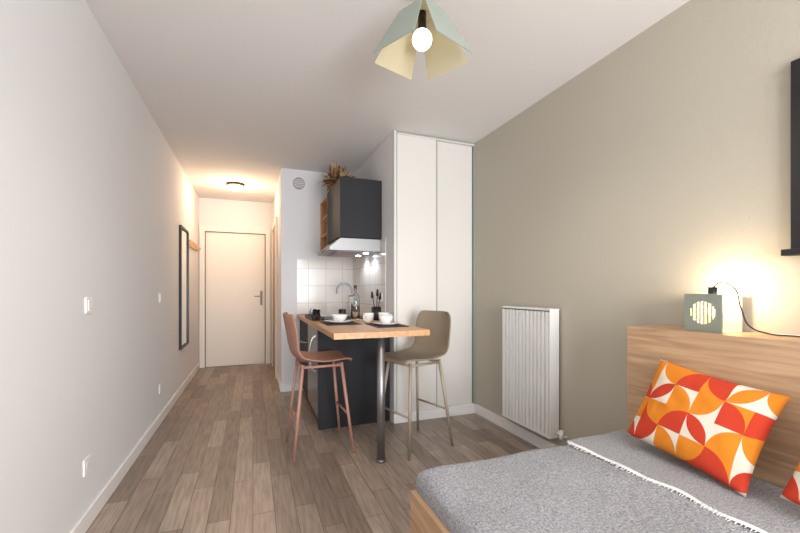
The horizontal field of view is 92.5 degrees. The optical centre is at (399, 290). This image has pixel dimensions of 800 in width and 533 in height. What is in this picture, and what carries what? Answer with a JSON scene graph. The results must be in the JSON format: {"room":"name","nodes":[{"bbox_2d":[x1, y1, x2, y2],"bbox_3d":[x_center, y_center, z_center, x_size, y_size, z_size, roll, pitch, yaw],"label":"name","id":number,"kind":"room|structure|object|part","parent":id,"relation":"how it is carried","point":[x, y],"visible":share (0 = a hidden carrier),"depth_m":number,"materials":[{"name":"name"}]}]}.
{"room":"studio apartment","nodes":[
{"label":"studio apartment","id":0,"kind":"room"},
{"bbox_2d":[0,0,198,532],"bbox_3d":[-1.516,-0.125,1.716,0.100,2.530,8.490,0,0,-21],"label":"wall","id":1,"kind":"structure","parent":0,"point":[95,199],"depth_m":1.73,"materials":[{"name":"white paint"}]},
{"bbox_2d":[83,454,90,476],"bbox_3d":[-1.505,0.840,1.843,0.010,0.080,0.080,0,0,-21],"label":"wall outlet","id":2,"kind":"object","parent":1,"relation":"attached to","point":[87,461],"visible":1,"depth_m":1.83,"materials":[{"name":"white plastic"}]},
{"bbox_2d":[84,297,92,313],"bbox_3d":[-1.511,0.070,1.862,0.013,0.080,0.080,0,0,-21],"label":"light switch","id":3,"kind":"object","parent":1,"relation":"attached to","point":[88,301],"visible":1,"depth_m":1.84,"materials":[{"name":"white plastic"}]},
{"bbox_2d":[69,362,199,532],"bbox_3d":[-1.462,1.097,1.736,0.014,0.085,8.489,0,0,-21],"label":"baseboard","id":4,"kind":"structure","parent":1,"relation":"attached to","point":[96,506],"depth_m":2.33,"materials":[{"name":"white wood"}]},
{"bbox_2d":[179,225,188,349],"bbox_3d":[-2.480,-0.040,4.404,0.025,1.360,0.530,0,0,-21],"label":"wall mirror","id":5,"kind":"object","parent":1,"relation":"attached to","point":[183,233],"visible":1,"depth_m":4.36,"materials":[{"name":"black glass"}]},
{"bbox_2d":[182,229,187,344],"bbox_3d":[-2.486,-0.040,4.401,0.012,1.300,0.480,0,0,-21],"label":"mirror glass","id":6,"kind":"object","parent":5,"relation":"attached to","point":[184,231],"depth_m":4.42,"materials":[{"name":"white"}]},
{"bbox_2d":[189,239,200,250],"bbox_3d":[-2.737,-0.605,5.135,0.070,0.090,0.650,0,0,-21],"label":"coat rack","id":7,"kind":"object","parent":1,"relation":"attached to","point":[192,244],"visible":1,"depth_m":4.99,"materials":[{"name":"brown wood"}]},
{"bbox_2d":[199,198,272,366],"bbox_3d":[-2.471,-0.125,5.949,1.350,2.530,0.100,0,0,-21],"label":"wall","id":8,"kind":"structure","parent":0,"point":[212,212],"depth_m":5.90,"materials":[{"name":"white paint"}]},
{"bbox_2d":[199,226,269,367],"bbox_3d":[-2.509,0.085,5.860,0.995,2.110,0.040,0,0,-21],"label":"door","id":9,"kind":"structure","parent":8,"relation":"in","point":[202,229],"depth_m":5.69,"materials":[{"name":"white wood"}]},
{"bbox_2d":[205,231,265,366],"bbox_3d":[-2.505,0.121,5.850,0.852,2.026,0.022,0,0,-21],"label":"door frame","id":10,"kind":"structure","parent":9,"relation":"attached to","point":[205,231],"depth_m":5.81,"materials":[{"name":"white wood"}]},
{"bbox_2d":[206,232,264,366],"bbox_3d":[-2.512,0.124,5.868,0.835,2.019,0.022,0,0,-21],"label":"door leaf","id":11,"kind":"structure","parent":8,"relation":"in","point":[235,262],"depth_m":5.85,"materials":[{"name":"white wood"}]},
{"bbox_2d":[273,172,280,381],"bbox_3d":[-1.646,-0.125,5.265,0.100,2.530,1.770,0,0,-21],"label":"wall","id":12,"kind":"structure","parent":0,"point":[277,200],"depth_m":4.64,"materials":[{"name":"white paint"}]},
{"bbox_2d":[272,216,277,378],"bbox_3d":[-1.777,0.085,5.423,0.030,2.110,1.000,0,0,-21],"label":"door","id":13,"kind":"structure","parent":12,"relation":"in","point":[275,223],"depth_m":4.96,"materials":[{"name":"white wood"}]},
{"bbox_2d":[273,228,274,370],"bbox_3d":[-1.770,0.117,5.426,0.015,2.034,0.860,0,0,-21],"label":"door leaf","id":14,"kind":"structure","parent":13,"relation":"attached to","point":[274,228],"depth_m":5.43,"materials":[{"name":"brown wood"}]},
{"bbox_2d":[277,373,280,391],"bbox_3d":[-1.459,1.097,4.619,0.014,0.085,0.630,0,0,-21],"label":"baseboard","id":15,"kind":"structure","parent":12,"relation":"attached to","point":[278,378],"depth_m":4.60,"materials":[{"name":"white wood"}]},
{"bbox_2d":[86,363,539,532],"bbox_3d":[-0.209,1.190,2.217,2.900,0.100,8.690,0,0,-21],"label":"floor","id":16,"kind":"structure","parent":0,"point":[220,459],"depth_m":2.53,"materials":[{"name":"wood"}]},
{"bbox_2d":[283,312,354,462],"bbox_3d":[-0.611,0.649,2.796,0.467,0.986,0.420,0,0,-23],"label":"bar stool","id":17,"kind":"object","parent":16,"relation":"on","point":[333,356],"visible":1,"depth_m":2.71,"materials":[{"name":"pink plastic"}]},
{"bbox_2d":[297,313,429,463],"bbox_3d":[-0.506,0.698,3.495,0.695,0.884,2.148,0,0,-21],"label":"kitchen island","id":18,"kind":"object","parent":16,"relation":"on","point":[367,345],"depth_m":3.21,"materials":[{"name":"grey wood"}]},
{"bbox_2d":[308,324,317,416],"bbox_3d":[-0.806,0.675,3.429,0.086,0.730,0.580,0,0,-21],"label":"fridge","id":19,"kind":"object","parent":18,"relation":"in","point":[312,332],"depth_m":3.36,"materials":[{"name":"metal"}]},
{"bbox_2d":[305,308,323,320],"bbox_3d":[-0.820,0.218,3.649,0.105,0.092,0.500,0,0,-21],"label":"serving tray","id":20,"kind":"object","parent":18,"relation":"on","point":[310,315],"visible":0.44,"depth_m":3.62,"materials":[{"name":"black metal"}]},
{"bbox_2d":[312,309,319,320],"bbox_3d":[-0.733,0.214,3.361,0.070,0.100,0.070,0,0,-21],"label":"drinking glass","id":21,"kind":"object","parent":18,"relation":"on","point":[316,313],"visible":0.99,"depth_m":3.33,"materials":[{"name":"black glass"}]},
{"bbox_2d":[319,321,361,325],"bbox_3d":[-0.497,0.263,3.151,0.270,0.004,0.400,0,0,-21],"label":"placemat","id":22,"kind":"object","parent":18,"relation":"on","point":[323,322],"visible":0.71,"depth_m":3.08,"materials":[{"name":"black fabric"}]},
{"bbox_2d":[326,319,352,322],"bbox_3d":[-0.497,0.251,3.151,0.220,0.019,0.220,0,0,-21],"label":"plate","id":23,"kind":"object","parent":22,"relation":"on","point":[346,320],"visible":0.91,"depth_m":3.08,"materials":[{"name":"white ceramic"}]},
{"bbox_2d":[332,314,347,320],"bbox_3d":[-0.497,0.224,3.151,0.130,0.060,0.130,0,0,-21],"label":"bowl","id":24,"kind":"object","parent":23,"relation":"on","point":[337,317],"visible":0.82,"depth_m":3.11,"materials":[{"name":"white ceramic"}]},
{"bbox_2d":[338,309,345,313],"bbox_3d":[-0.518,0.214,3.443,0.070,0.100,0.070,0,0,-21],"label":"drinking glass","id":25,"kind":"object","parent":18,"relation":"on","point":[341,311],"visible":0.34,"depth_m":3.41,"materials":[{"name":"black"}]},
{"bbox_2d":[322,315,362,319],"bbox_3d":[-0.555,0.261,3.761,0.460,0.006,0.420,0,0,-21],"label":"cooktop","id":26,"kind":"object","parent":18,"relation":"in","point":[325,317],"depth_m":3.73,"materials":[{"name":"black metal"}]},
{"bbox_2d":[336,282,352,314],"bbox_3d":[-0.600,0.082,4.234,0.209,0.364,0.108,0,0,-21],"label":"kitchen faucet","id":27,"kind":"object","parent":18,"relation":"on","point":[342,283],"visible":0.55,"depth_m":4.26,"materials":[{"name":"metal"}]},
{"bbox_3d":[-0.613,0.060,4.264,0.206,0.320,0.024,0,0,-21],"label":"spout","id":28,"kind":"part","parent":27,"relation":"part of","materials":[{"name":"silver metal"}]},
{"bbox_3d":[-0.395,0.723,3.254,0.595,0.835,0.018,0,0,-21],"label":"panel","id":29,"kind":"part","parent":18,"relation":"part of","materials":[{"name":"black wood"}]},
{"bbox_2d":[351,285,359,320],"bbox_3d":[-0.401,0.106,3.445,0.080,0.315,0.080,0,0,-21],"label":"glass bottle","id":30,"kind":"object","parent":18,"relation":"on","point":[355,300],"visible":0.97,"depth_m":3.41,"materials":[{"name":"clear glass"}]},
{"bbox_2d":[297,313,429,339],"bbox_3d":[-0.488,0.284,3.502,0.658,0.038,2.148,0,0,-21],"label":"countertop","id":31,"kind":"structure","parent":18,"relation":"on","point":[336,332],"depth_m":2.59,"materials":[{"name":"brown wood"}]},
{"bbox_2d":[363,313,373,322],"bbox_3d":[-0.268,0.224,3.191,0.107,0.080,0.103,0,0,-21],"label":"coffee mug","id":32,"kind":"object","parent":18,"relation":"on","point":[367,317],"visible":1,"depth_m":3.16,"materials":[{"name":"white ceramic"}]},
{"bbox_2d":[371,289,381,319],"bbox_3d":[-0.216,0.124,3.492,0.090,0.280,0.095,0,0,-21],"label":"pot","id":33,"kind":"object","parent":18,"relation":"on","point":[375,310],"visible":0.85,"depth_m":3.46,"materials":[{"name":"black ceramic"}]},
{"bbox_3d":[-0.217,0.204,3.494,0.090,0.120,0.090,0,0,-21],"label":"pot","id":34,"kind":"part","parent":33,"relation":"part of","materials":[{"name":"black ceramic"}]},
{"bbox_3d":[-0.128,0.722,2.565,0.054,0.837,0.054,0,0,-21],"label":"bar leg","id":35,"kind":"part","parent":18,"relation":"part of","materials":[{"name":"silver metal"}]},
{"bbox_2d":[378,312,391,320],"bbox_3d":[-0.130,0.224,3.270,0.114,0.080,0.094,0,0,-21],"label":"coffee mug","id":36,"kind":"object","parent":18,"relation":"on","point":[379,313],"visible":0.41,"depth_m":3.24,"materials":[{"name":"white ceramic"}]},
{"bbox_2d":[365,323,408,327],"bbox_3d":[-0.107,0.263,2.958,0.240,0.004,0.360,0,0,-21],"label":"placemat","id":37,"kind":"object","parent":18,"relation":"on","point":[370,324],"visible":0.76,"depth_m":2.90,"materials":[{"name":"black fabric"}]},
{"bbox_2d":[373,321,398,324],"bbox_3d":[-0.107,0.251,2.958,0.200,0.019,0.200,0,0,-21],"label":"plate","id":38,"kind":"object","parent":37,"relation":"on","point":[378,322],"visible":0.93,"depth_m":2.90,"materials":[{"name":"white ceramic"}]},
{"bbox_2d":[379,316,392,322],"bbox_3d":[-0.107,0.224,2.958,0.110,0.060,0.110,0,0,-21],"label":"bowl","id":39,"kind":"object","parent":38,"relation":"on","point":[384,319],"visible":0.77,"depth_m":2.92,"materials":[{"name":"white ceramic"}]},
{"bbox_2d":[375,310,453,459],"bbox_3d":[0.119,0.649,2.879,0.467,0.986,0.420,0,0,-37],"label":"bar stool","id":40,"kind":"object","parent":16,"relation":"on","point":[435,345],"visible":0.96,"depth_m":2.90,"materials":[{"name":"brown plastic"}]},
{"bbox_2d":[393,130,475,423],"bbox_3d":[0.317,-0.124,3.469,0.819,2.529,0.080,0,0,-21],"label":"wardrobe","id":41,"kind":"object","parent":16,"relation":"on","point":[434,177],"visible":0.87,"depth_m":3.46,"materials":[{"name":"white wood"}]},
{"bbox_3d":[0.147,-0.155,3.404,0.385,2.420,0.020,0,0,-21],"label":"door panel","id":42,"kind":"part","parent":41,"relation":"part of","materials":[{"name":"white wood"}]},
{"bbox_3d":[0.325,1.097,3.479,0.770,0.085,0.057,0,0,-21],"label":"rail","id":43,"kind":"part","parent":41,"relation":"part of","materials":[{"name":"white"}]},
{"bbox_3d":[0.489,-0.155,3.562,0.405,2.420,0.020,0,0,-21],"label":"door panel","id":44,"kind":"part","parent":41,"relation":"part of","materials":[{"name":"white wood"}]},
{"bbox_2d":[411,430,799,532],"bbox_3d":[0.940,0.905,0.749,1.138,0.469,2.043,0,0,-21],"label":"bed","id":45,"kind":"object","parent":16,"relation":"on","point":[616,481],"visible":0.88,"depth_m":1.29,"materials":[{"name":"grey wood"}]},
{"bbox_3d":[0.939,0.935,0.749,1.140,0.310,2.045,0,0,-21],"label":"frame","id":46,"kind":"part","parent":45,"relation":"part of","materials":[{"name":"brown wood"}]},
{"bbox_3d":[0.946,0.760,0.755,1.117,0.160,2.012,0,0,-21],"label":"mattress with blanket","id":47,"kind":"part","parent":45,"relation":"part of","materials":[{"name":"grey fabric"}]},
{"bbox_2d":[566,430,799,532],"bbox_3d":[1.291,0.688,0.896,0.373,0.024,1.988,0,0,-21],"label":"throw","id":48,"kind":"object","parent":45,"relation":"on","point":[762,510],"depth_m":1.34,"materials":[{"name":"grey fabric"}]},
{"bbox_2d":[626,359,789,496],"bbox_3d":[1.147,0.489,1.479,0.194,0.376,0.484,0,0,-16],"label":"throw cushion","id":49,"kind":"object","parent":45,"relation":"on","point":[720,428],"visible":1,"depth_m":1.40,"materials":[{"name":"orange fabric"}]},
{"bbox_2d":[627,325,799,488],"bbox_3d":[1.587,0.656,0.984,0.228,0.967,2.020,0,0,-21],"label":"headboard","id":50,"kind":"object","parent":45,"relation":"attached to","point":[766,362],"depth_m":1.45,"materials":[{"name":"brown wood"}]},
{"bbox_2d":[684,282,799,336],"bbox_3d":[1.432,0.068,1.424,0.135,0.209,0.632,0,0,-21],"label":"table lamp","id":51,"kind":"object","parent":50,"relation":"on","point":[714,312],"visible":1,"depth_m":1.62,"materials":[{"name":"green metal"}]},
{"bbox_3d":[1.284,0.092,1.626,0.003,0.160,0.145,0,0,-21],"label":"grille panel","id":52,"kind":"part","parent":51,"relation":"part of","materials":[{"name":"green metal"}]},
{"bbox_3d":[1.339,0.082,1.633,0.054,0.054,0.054,0,0,-21],"label":"bulb","id":53,"kind":"part","parent":51,"relation":"part of","materials":[{"name":"white glass"}]},
{"bbox_2d":[708,287,717,293],"bbox_3d":[1.326,0.015,1.623,0.034,0.063,0.034,0,0,-21],"label":"socket","id":54,"kind":"object","parent":51,"relation":"attached to","point":[711,290],"depth_m":1.61,"materials":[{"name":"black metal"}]},
{"bbox_2d":[780,461,799,504],"bbox_3d":[1.313,0.484,0.965,0.201,0.366,0.475,0,0,-19],"label":"throw cushion","id":55,"kind":"object","parent":45,"relation":"on","point":[791,492],"visible":1,"depth_m":1.13,"materials":[{"name":"fabric"}]},
{"bbox_2d":[281,168,352,389],"bbox_3d":[-0.541,-0.125,4.688,1.750,2.530,0.100,0,0,-21],"label":"wall","id":56,"kind":"structure","parent":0,"point":[300,210],"depth_m":4.38,"materials":[{"name":"white paint"}]},
{"bbox_2d":[281,383,298,391],"bbox_3d":[-1.244,1.097,4.357,0.200,0.085,0.014,0,0,-21],"label":"baseboard","id":57,"kind":"structure","parent":56,"relation":"attached to","point":[284,387],"depth_m":4.34,"materials":[{"name":"white wood"}]},
{"bbox_2d":[291,176,305,190],"bbox_3d":[-1.158,-1.230,4.384,0.170,0.170,0.024,0,0,-21],"label":"wall air vent","id":58,"kind":"object","parent":56,"relation":"attached to","point":[298,183],"depth_m":4.38,"materials":[{"name":"white plastic"}]},
{"bbox_2d":[297,260,352,313],"bbox_3d":[-0.875,-0.048,4.503,0.654,0.624,0.006,0,0,-21],"label":"backsplash","id":59,"kind":"structure","parent":56,"relation":"attached to","point":[318,281],"depth_m":4.49,"materials":[{"name":"white tile"}]},
{"bbox_2d":[354,131,393,421],"bbox_3d":[-0.294,-0.125,3.976,0.040,2.530,1.405,0,0,-21],"label":"wall partition","id":60,"kind":"structure","parent":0,"point":[379,166],"depth_m":3.45,"materials":[{"name":"white paint"}]},
{"bbox_2d":[320,176,381,250],"bbox_3d":[-0.552,-0.728,4.038,0.394,0.615,1.095,0,0,-21],"label":"upper cabinet","id":61,"kind":"object","parent":60,"relation":"attached to","point":[352,208],"visible":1,"depth_m":3.55,"materials":[{"name":"charcoal matte laminate"},{"name":"wood"},{"name":"stainless steel"}]},
{"bbox_3d":[-0.651,-0.764,3.771,0.018,0.538,0.628,0,0,-21],"label":"door","id":62,"kind":"part","parent":61,"relation":"part of","materials":[{"name":"black wood"}]},
{"bbox_2d":[316,162,355,190],"bbox_3d":[-0.651,-1.187,4.021,0.387,0.301,0.435,0,0,14],"label":"palm","id":63,"kind":"object","parent":61,"relation":"on","point":[335,173],"visible":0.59,"depth_m":3.95,"materials":[{"name":"brown plant"}]},
{"bbox_2d":[318,238,380,256],"bbox_3d":[-0.523,-0.424,3.816,0.487,0.122,0.630,0,0,-21],"label":"range hood","id":64,"kind":"object","parent":61,"relation":"attached to","point":[342,247],"visible":1,"depth_m":3.56,"materials":[{"name":"silver metal"}]},
{"bbox_3d":[-0.359,-0.762,3.535,0.394,0.545,0.018,0,0,-21],"label":"panel","id":65,"kind":"part","parent":61,"relation":"part of","materials":[{"name":"black wood"}]},
{"bbox_2d":[353,238,385,314],"bbox_3d":[-0.348,-0.108,4.051,0.006,0.744,1.213,0,0,-21],"label":"tiles","id":66,"kind":"structure","parent":60,"relation":"attached to","point":[369,272],"depth_m":3.92,"materials":[{"name":"white tile"}]},
{"bbox_2d":[85,0,689,202],"bbox_3d":[-0.209,-1.440,2.217,2.900,0.100,8.690,0,0,-21],"label":"ceiling","id":67,"kind":"structure","parent":0,"point":[242,91],"depth_m":2.42,"materials":[{"name":"white paint"}]},
{"bbox_2d":[226,182,244,190],"bbox_3d":[-2.131,-1.345,4.966,0.220,0.089,0.220,0,0,-21],"label":"hall ceiling light","id":68,"kind":"object","parent":67,"relation":"attached to","point":[234,186],"visible":1,"depth_m":4.90,"materials":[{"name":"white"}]},
{"bbox_2d":[228,184,243,190],"bbox_3d":[-2.131,-1.335,4.966,0.192,0.070,0.192,0,0,-21],"label":"diffuser","id":69,"kind":"object","parent":68,"relation":"attached to","point":[234,187],"depth_m":4.91,"materials":[{"name":"white"}]},
{"bbox_2d":[373,0,471,79],"bbox_3d":[0.098,-1.199,1.698,0.367,0.379,0.367,0,0,-45],"label":"pendant lamp","id":70,"kind":"object","parent":67,"relation":"hanging from","point":[422,25],"visible":1,"depth_m":1.74,"materials":[{"name":"green metal"}]},
{"bbox_3d":[0.008,-1.142,1.788,0.113,0.213,0.244,0,0,45],"label":"shade panel","id":71,"kind":"part","parent":70,"relation":"part of","materials":[{"name":"beige metal"}]},
{"bbox_3d":[0.008,-1.124,1.608,0.244,0.229,0.113,0,0,45],"label":"shade panel","id":72,"kind":"part","parent":70,"relation":"part of","materials":[{"name":"green metal"}]},
{"bbox_2d":[418,10,425,28],"bbox_3d":[0.098,-1.194,1.698,0.036,0.097,0.036,0,0,-21],"label":"socket","id":73,"kind":"object","parent":70,"relation":"attached to","point":[422,13],"depth_m":1.68,"materials":[{"name":"black metal"}]},
{"bbox_3d":[0.098,-1.114,1.698,0.088,0.088,0.088,0,0,-21],"label":"globe bulb","id":74,"kind":"part","parent":70,"relation":"part of","materials":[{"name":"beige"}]},
{"bbox_3d":[0.098,-1.238,1.698,0.140,0.023,0.140,0,0,45],"label":"lamp shade","id":75,"kind":"part","parent":70,"relation":"part of","materials":[{"name":"beige metal"}]},
{"bbox_3d":[0.188,-1.142,1.788,0.113,0.213,0.244,0,0,-45],"label":"shade panel","id":76,"kind":"part","parent":70,"relation":"part of","materials":[{"name":"beige metal"}]},
{"bbox_3d":[0.188,-1.124,1.608,0.113,0.229,0.244,0,0,45],"label":"shade panel","id":77,"kind":"part","parent":70,"relation":"part of","materials":[{"name":"green metal"}]},
{"bbox_2d":[472,0,799,445],"bbox_3d":[1.433,-0.125,1.846,0.100,2.530,6.620,0,0,-21],"label":"wall","id":78,"kind":"structure","parent":0,"point":[659,173],"depth_m":2.05,"materials":[{"name":"beige paint"}]},
{"bbox_2d":[476,404,558,448],"bbox_3d":[1.639,1.097,1.151,0.014,0.085,5.175,0,0,-21],"label":"baseboard","id":79,"kind":"structure","parent":78,"relation":"attached to","point":[536,440],"depth_m":3.03,"materials":[{"name":"white wood"}]},
{"bbox_2d":[502,306,566,440],"bbox_3d":[0.964,0.555,2.792,0.100,0.870,0.580,0,0,-21],"label":"radiator","id":80,"kind":"object","parent":78,"relation":"attached to","point":[530,335],"visible":1,"depth_m":2.72,"materials":[{"name":"white metal"}]},
{"bbox_2d":[502,306,553,311],"bbox_3d":[0.944,0.130,2.815,0.080,0.020,0.518,0,0,-21],"label":"grille","id":81,"kind":"object","parent":80,"relation":"attached to","point":[504,308],"depth_m":2.81,"materials":[{"name":"white metal"}]},
{"bbox_2d":[781,58,799,255],"bbox_3d":[1.623,-0.507,1.144,0.050,0.745,0.733,0,0,-21],"label":"framed picture","id":82,"kind":"object","parent":78,"relation":"attached to","point":[795,65],"visible":1,"depth_m":1.46,"materials":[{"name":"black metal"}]},
{"bbox_3d":[1.634,-0.520,1.149,0.025,0.720,0.695,0,0,-21],"label":"frame","id":83,"kind":"part","parent":82,"relation":"part of","materials":[{"name":"wood"}]}
]}

